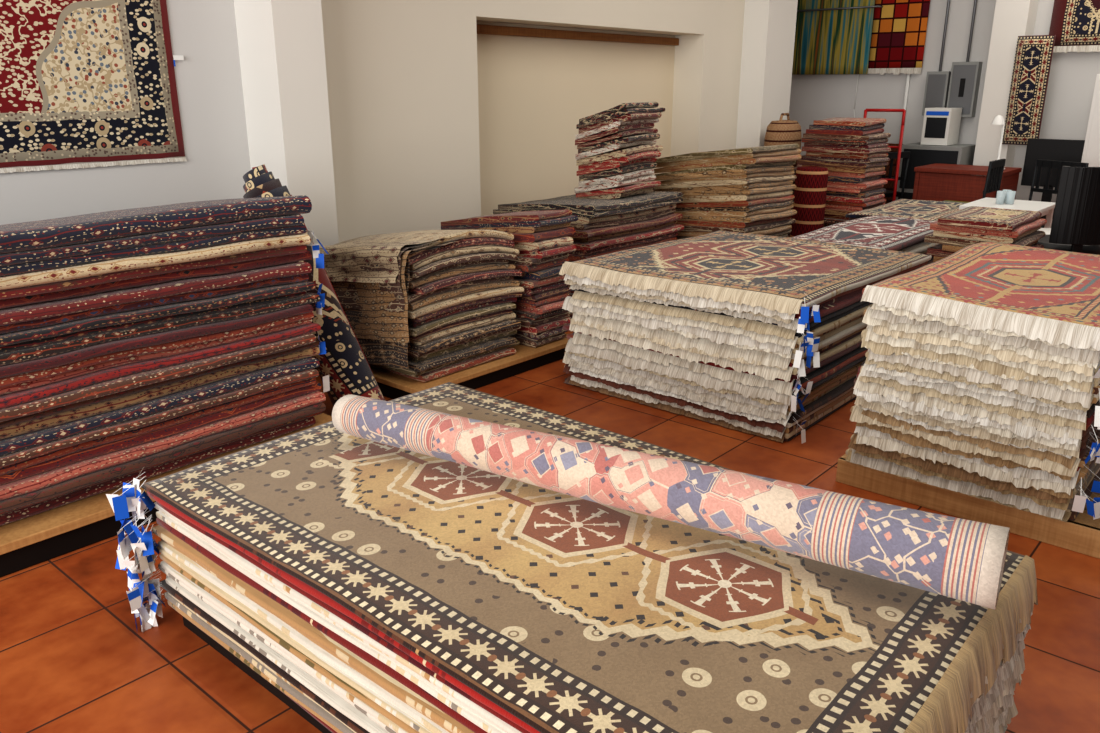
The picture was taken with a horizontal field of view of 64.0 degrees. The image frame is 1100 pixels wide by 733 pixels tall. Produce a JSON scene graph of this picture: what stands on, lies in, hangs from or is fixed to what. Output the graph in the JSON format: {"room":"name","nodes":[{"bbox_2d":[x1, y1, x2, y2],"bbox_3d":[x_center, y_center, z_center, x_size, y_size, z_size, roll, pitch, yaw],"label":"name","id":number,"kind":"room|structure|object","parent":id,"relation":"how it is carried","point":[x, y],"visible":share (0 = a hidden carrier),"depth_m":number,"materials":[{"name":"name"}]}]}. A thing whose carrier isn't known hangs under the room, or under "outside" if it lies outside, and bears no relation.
{"room":"rug store","nodes":[
{"label":"rug store","id":0,"kind":"room"},
{"bbox_2d":[0,0,480,242],"bbox_3d":[-4.057,-0.926,2.245,0.500,3.400,10.330,15,23,39],"label":"wall","id":1,"kind":"structure","parent":0,"point":[402,75],"depth_m":5.19,"materials":[{"name":"beige paint"}]},
{"bbox_2d":[0,0,186,172],"bbox_3d":[-2.700,-1.774,3.200,0.015,2.167,2.604,15,23,39],"label":"rug","id":2,"kind":"object","parent":1,"relation":"attached to","point":[84,83],"visible":1,"depth_m":4.04,"materials":[{"name":"fabric"}]},
{"bbox_2d":[173,55,183,65],"bbox_3d":[-1.827,-1.503,4.328,0.003,0.052,0.054,15,23,40],"label":"label","id":3,"kind":"object","parent":2,"relation":"attached to","point":[176,57],"visible":1,"depth_m":4.32,"materials":[{"name":"white paper"}]},
{"bbox_2d":[234,0,338,246],"bbox_3d":[-1.391,-1.664,4.557,0.340,3.400,0.290,15,23,39],"label":"pillar","id":4,"kind":"structure","parent":0,"point":[281,42],"depth_m":4.53,"materials":[{"name":"paint"}]},
{"bbox_2d":[0,331,1099,732],"bbox_3d":[1.199,0.964,1.995,12.900,0.050,16.600,15,23,39],"label":"floor","id":5,"kind":"structure","parent":0,"point":[74,658],"depth_m":2.52,"materials":[{"name":"tile"}]},
{"bbox_2d":[0,413,331,577],"bbox_3d":[-2.798,0.657,2.679,1.450,0.118,4.320,15,23,39],"label":"platform","id":6,"kind":"object","parent":5,"relation":"on","point":[30,541],"visible":0.02,"depth_m":2.96,"materials":[{"name":"brown wood"}]},
{"bbox_2d":[0,195,329,525],"bbox_3d":[-2.604,0.066,2.735,1.366,0.970,3.684,15,23,39],"label":"stack","id":7,"kind":"object","parent":6,"relation":"on","point":[161,339],"visible":1,"depth_m":3.10,"materials":[{"name":"red fabric"}]},
{"bbox_2d":[183,617,331,732],"bbox_3d":[-0.017,0.780,2.372,1.840,0.072,1.090,15,23,39],"label":"platform","id":8,"kind":"object","parent":5,"relation":"on","point":[267,685],"visible":0.13,"depth_m":2.32,"materials":[{"name":"wood"}]},
{"bbox_2d":[106,382,1037,732],"bbox_3d":[-0.052,0.593,2.269,2.075,0.527,1.253,15,23,39],"label":"stack","id":9,"kind":"object","parent":8,"relation":"on","point":[378,587],"visible":0.85,"depth_m":1.90,"materials":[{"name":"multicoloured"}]},
{"bbox_2d":[332,394,1009,609],"bbox_3d":[0.146,0.261,2.201,1.781,0.165,0.173,11,21,30],"label":"roll","id":10,"kind":"object","parent":9,"relation":"on","point":[953,557],"visible":1,"depth_m":1.98,"materials":[{"name":"pink fabric"}]},
{"bbox_2d":[243,164,384,406],"bbox_3d":[-1.075,-0.310,4.050,0.643,1.200,0.242,6,19,17],"label":"roll","id":11,"kind":"object","parent":5,"relation":"on","point":[348,369],"visible":0.44,"depth_m":4.00,"materials":[{"name":"fabric"}]},
{"bbox_2d":[313,333,568,398],"bbox_3d":[-0.573,-0.074,5.005,0.950,0.098,1.260,15,23,39],"label":"platform","id":12,"kind":"object","parent":5,"relation":"on","point":[391,385],"visible":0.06,"depth_m":4.61,"materials":[{"name":"brown wood"}]},
{"bbox_2d":[319,230,523,381],"bbox_3d":[-0.753,-0.408,4.715,0.906,0.709,0.856,15,23,39],"label":"stack","id":13,"kind":"object","parent":12,"relation":"on","point":[422,305],"visible":0.97,"depth_m":4.38,"materials":[{"name":"multicoloured"}]},
{"bbox_2d":[441,209,577,347],"bbox_3d":[-0.289,-0.567,5.160,0.907,0.740,0.377,15,23,39],"label":"stack","id":14,"kind":"object","parent":12,"relation":"on","point":[540,242],"visible":0.62,"depth_m":4.88,"materials":[{"name":"red"}]},
{"bbox_2d":[493,102,683,317],"bbox_3d":[0.264,-1.120,6.146,0.913,1.391,1.095,15,23,39],"label":"stack","id":15,"kind":"object","parent":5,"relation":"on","point":[617,151],"visible":0.52,"depth_m":5.93,"materials":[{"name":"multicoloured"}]},
{"bbox_2d":[646,144,801,239],"bbox_3d":[1.309,-1.163,6.783,0.944,1.087,0.792,15,23,39],"label":"stack","id":16,"kind":"object","parent":5,"relation":"on","point":[741,190],"visible":0.57,"depth_m":6.41,"materials":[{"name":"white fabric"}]},
{"bbox_2d":[559,230,931,443],"bbox_3d":[1.073,-0.279,4.685,1.408,0.677,1.639,15,23,39],"label":"stack","id":17,"kind":"object","parent":5,"relation":"on","point":[756,334],"visible":0.94,"depth_m":4.16,"materials":[{"name":"white fabric"}]},
{"bbox_2d":[787,165,801,236],"bbox_3d":[2.210,-1.529,8.451,0.453,0.769,0.744,15,23,39],"label":"stack","id":18,"kind":"object","parent":5,"relation":"on","point":[795,167],"visible":0.02,"depth_m":8.24,"materials":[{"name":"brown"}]},
{"bbox_2d":[764,113,801,165],"bbox_3d":[2.184,-2.124,8.247,0.318,0.480,0.530,10,20,29],"label":"basket","id":19,"kind":"object","parent":18,"relation":"on","point":[779,132],"visible":0.62,"depth_m":8.05,"materials":[{"name":"beige wicker"}]},
{"bbox_2d":[790,166,827,236],"bbox_3d":[2.144,-1.218,7.321,0.260,0.870,0.260,15,23,39],"label":"roll","id":20,"kind":"object","parent":5,"relation":"on","point":[811,182],"visible":0.62,"depth_m":7.17,"materials":[{"name":"red fabric"}]},
{"bbox_2d":[791,117,890,226],"bbox_3d":[2.649,-1.627,8.017,0.723,1.219,0.545,15,23,39],"label":"stack","id":21,"kind":"object","parent":5,"relation":"on","point":[853,151],"visible":0.62,"depth_m":7.75,"materials":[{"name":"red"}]},
{"bbox_2d":[791,215,937,266],"bbox_3d":[2.272,-0.688,6.124,0.761,0.583,1.616,15,23,39],"label":"stack","id":22,"kind":"object","parent":5,"relation":"on","point":[877,231],"visible":0.16,"depth_m":5.90,"materials":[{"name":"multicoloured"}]},
{"bbox_2d":[863,109,905,200],"bbox_3d":[3.078,-1.751,8.287,0.500,1.292,0.354,7,19,20],"label":"hand truck","id":23,"kind":"object","parent":5,"relation":"on","point":[899,147],"visible":0.38,"depth_m":8.24,"materials":[{"name":"red paint"}]},
{"bbox_2d":[881,143,902,203],"bbox_3d":[3.563,-2.011,9.709,0.600,0.893,0.164,15,23,39],"label":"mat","id":24,"kind":"object","parent":5,"relation":"on","point":[889,186],"visible":0.14,"depth_m":9.54,"materials":[{"name":"fabric"}]},
{"bbox_2d":[882,151,909,198],"bbox_3d":[3.240,-1.737,8.928,0.464,0.881,0.504,-10,20,-28],"label":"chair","id":25,"kind":"object","parent":5,"relation":"on","point":[892,155],"visible":0.22,"depth_m":8.71,"materials":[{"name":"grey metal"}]},
{"bbox_2d":[845,199,965,220],"bbox_3d":[3.062,-1.079,7.434,0.714,0.532,1.214,15,23,39],"label":"stack","id":26,"kind":"object","parent":5,"relation":"on","point":[929,210],"visible":0.21,"depth_m":7.29,"materials":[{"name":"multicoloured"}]},
{"bbox_2d":[896,142,975,199],"bbox_3d":[4.022,-1.853,9.226,0.600,0.920,0.506,15,23,39],"label":"base cabinet","id":27,"kind":"object","parent":5,"relation":"on","point":[961,154],"visible":0.35,"depth_m":8.97,"materials":[{"name":"grey"}]},
{"bbox_2d":[921,107,961,145],"bbox_3d":[4.010,-2.462,9.017,0.260,0.360,0.343,15,23,39],"label":"printer","id":28,"kind":"object","parent":27,"relation":"on","point":[941,126],"visible":1,"depth_m":8.90,"materials":[{"name":"white plastic"}]},
{"bbox_2d":[912,163,1021,201],"bbox_3d":[3.993,-1.544,8.521,0.800,0.750,0.600,15,23,39],"label":"desk","id":29,"kind":"object","parent":5,"relation":"on","point":[937,181],"visible":0.5,"depth_m":8.30,"materials":[{"name":"red wood"}]},
{"bbox_2d":[991,115,1004,169],"bbox_3d":[4.108,-2.051,8.066,0.136,0.490,0.310,15,23,39],"label":"desk lamp","id":30,"kind":"object","parent":29,"relation":"on","point":[998,120],"depth_m":7.95,"materials":[{"name":"white metal"}]},
{"bbox_2d":[836,454,1099,558],"bbox_3d":[2.228,0.397,3.529,1.590,0.098,1.504,15,23,39],"label":"display platform","id":31,"kind":"object","parent":5,"relation":"on","point":[1080,535],"visible":0.27,"depth_m":3.15,"materials":[{"name":"brown wood"}]},
{"bbox_2d":[844,242,1099,521],"bbox_3d":[1.950,-0.045,3.582,0.900,0.708,1.524,15,23,39],"label":"stack","id":32,"kind":"object","parent":31,"relation":"on","point":[979,376],"visible":1,"depth_m":3.10,"materials":[{"name":"white fabric"}]},
{"bbox_2d":[945,159,1005,202],"bbox_3d":[3.743,-1.425,7.952,0.464,0.881,0.424,15,23,39],"label":"chair","id":33,"kind":"object","parent":5,"relation":"on","point":[995,169],"visible":0.41,"depth_m":7.72,"materials":[{"name":"grey metal"}]},
{"bbox_2d":[924,206,1046,261],"bbox_3d":[2.740,-0.598,5.584,0.552,0.738,0.694,15,23,39],"label":"stack","id":34,"kind":"object","parent":5,"relation":"on","point":[953,232],"visible":0.23,"depth_m":5.35,"materials":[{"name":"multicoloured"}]},
{"bbox_2d":[959,197,1054,227],"bbox_3d":[3.666,-1.010,7.112,0.550,0.600,0.700,15,23,39],"label":"table","id":35,"kind":"object","parent":5,"relation":"on","point":[1046,208],"visible":0.3,"depth_m":7.00,"materials":[{"name":"white laminate"}]},
{"bbox_2d":[996,189,1015,203],"bbox_3d":[3.650,-1.354,7.031,0.128,0.100,0.188,15,23,39],"label":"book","id":36,"kind":"object","parent":35,"relation":"on","point":[1006,196],"visible":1,"depth_m":6.99,"materials":[{"name":"white paper"}]},
{"bbox_2d":[1038,228,1050,234],"bbox_3d":[3.720,-0.749,6.492,0.440,0.480,0.440,15,23,39],"label":"round table","id":37,"kind":"object","parent":5,"relation":"on","point":[1047,231],"visible":0.05,"depth_m":6.50,"materials":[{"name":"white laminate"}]},
{"bbox_2d":[1021,138,1084,225],"bbox_3d":[4.756,-1.647,8.417,0.480,1.020,0.260,15,23,39],"label":"tv","id":38,"kind":"object","parent":5,"relation":"on","point":[1042,149],"visible":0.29,"depth_m":8.34,"materials":[{"name":"black plastic"}]},
{"bbox_2d":[1028,159,1088,227],"bbox_3d":[4.198,-1.312,7.599,0.504,0.881,0.464,-10,20,-28],"label":"chair","id":39,"kind":"object","parent":5,"relation":"on","point":[1050,164],"visible":0.38,"depth_m":7.68,"materials":[{"name":"grey metal"}]},
{"bbox_2d":[1035,166,1099,254],"bbox_3d":[3.401,-0.836,5.871,0.621,1.018,0.636,3,18,10],"label":"office chair","id":40,"kind":"object","parent":5,"relation":"on","point":[1075,227],"visible":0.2,"depth_m":5.53,"materials":[{"name":"black plastic"}]},
{"bbox_2d":[1081,74,1099,166],"bbox_3d":[5.276,-1.850,8.100,0.600,1.600,0.520,15,23,39],"label":"lampshade","id":41,"kind":"object","parent":5,"relation":"on","point":[1091,151],"visible":0.21,"depth_m":7.99,"materials":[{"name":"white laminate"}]},
{"bbox_2d":[476,0,705,215],"bbox_3d":[0.250,-2.433,6.965,0.500,3.400,2.800,15,23,39],"label":"wall niche","id":42,"kind":"object","parent":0,"point":[534,92],"visible":0.5,"depth_m":6.85,"materials":[{"name":"paint"}]},
{"bbox_2d":[477,24,678,45],"bbox_3d":[0.230,-2.605,6.929,0.043,0.060,2.790,15,23,39],"label":"lintel","id":43,"kind":"object","parent":42,"relation":"attached to","point":[481,29],"visible":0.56,"depth_m":6.83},
{"bbox_2d":[671,0,744,155],"bbox_3d":[1.575,-2.896,8.418,0.500,3.400,1.240,15,23,39],"label":"wall","id":44,"kind":"structure","parent":0,"point":[707,66],"depth_m":8.04,"materials":[{"name":"beige paint"}]},
{"bbox_2d":[736,0,797,148],"bbox_3d":[2.081,-2.900,8.428,0.250,3.400,0.560,15,23,39],"label":"pillar","id":45,"kind":"structure","parent":0,"point":[769,26],"depth_m":8.29,"materials":[{"name":"paint"}]},
{"bbox_2d":[789,0,1099,225],"bbox_3d":[6.433,-2.579,7.424,12.600,3.400,0.300,15,23,39],"label":"wall","id":46,"kind":"structure","parent":0,"point":[1072,76],"depth_m":9.10,"materials":[{"name":"grey paint"}]},
{"bbox_2d":[797,5,882,11],"bbox_3d":[3.135,-3.930,9.683,1.060,0.020,0.140,15,23,39],"label":"hanging rail","id":47,"kind":"object","parent":46,"relation":"attached to","point":[876,6],"visible":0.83,"depth_m":9.57,"materials":[{"name":"grey metal"}]},
{"bbox_2d":[792,0,874,74],"bbox_3d":[3.105,-3.984,9.653,0.930,1.480,0.015,15,23,39],"label":"striped rug","id":48,"kind":"object","parent":47,"relation":"hanging from","point":[826,41],"visible":0.85,"depth_m":9.74,"materials":[{"name":"fabric"}]},
{"bbox_2d":[854,74,909,138],"bbox_3d":[3.618,-2.679,9.711,0.583,1.100,0.036,15,23,39],"label":"conduit","id":49,"kind":"object","parent":46,"relation":"attached to","point":[908,75],"visible":0.43,"depth_m":9.45,"materials":[{"name":"white metal"}]},
{"bbox_2d":[865,0,929,74],"bbox_3d":[3.684,-3.846,9.238,0.600,1.490,0.015,15,23,39],"label":"rug","id":50,"kind":"object","parent":46,"relation":"attached to","point":[899,28],"visible":1,"depth_m":9.33,"materials":[{"name":"fabric"}]},
{"bbox_2d":[922,0,982,116],"bbox_3d":[4.156,-3.576,8.885,0.500,2.030,0.129,15,23,39],"label":"electrical panel","id":51,"kind":"object","parent":46,"relation":"attached to","point":[958,87],"visible":0.88,"depth_m":9.02,"materials":[{"name":"grey metal"}]},
{"bbox_2d":[1049,0,1099,52],"bbox_3d":[5.163,-3.493,8.001,1.001,1.210,0.015,15,23,39],"label":"rug","id":52,"kind":"object","parent":46,"relation":"attached to","point":[1075,24],"visible":0.87,"depth_m":8.28,"materials":[{"name":"fabric"}]},
{"bbox_2d":[973,0,1038,175],"bbox_3d":[4.500,-2.969,8.646,0.300,3.400,0.300,15,23,39],"label":"pillar","id":53,"kind":"structure","parent":0,"point":[1013,19],"depth_m":8.58,"materials":[{"name":"paint"}]},
{"bbox_2d":[1002,35,1055,144],"bbox_3d":[4.580,-2.639,8.432,0.320,1.000,0.013,15,23,39],"label":"area rug","id":54,"kind":"object","parent":53,"relation":"attached to","point":[1033,55],"visible":0.94,"depth_m":8.42,"materials":[{"name":"fabric"}]}
]}

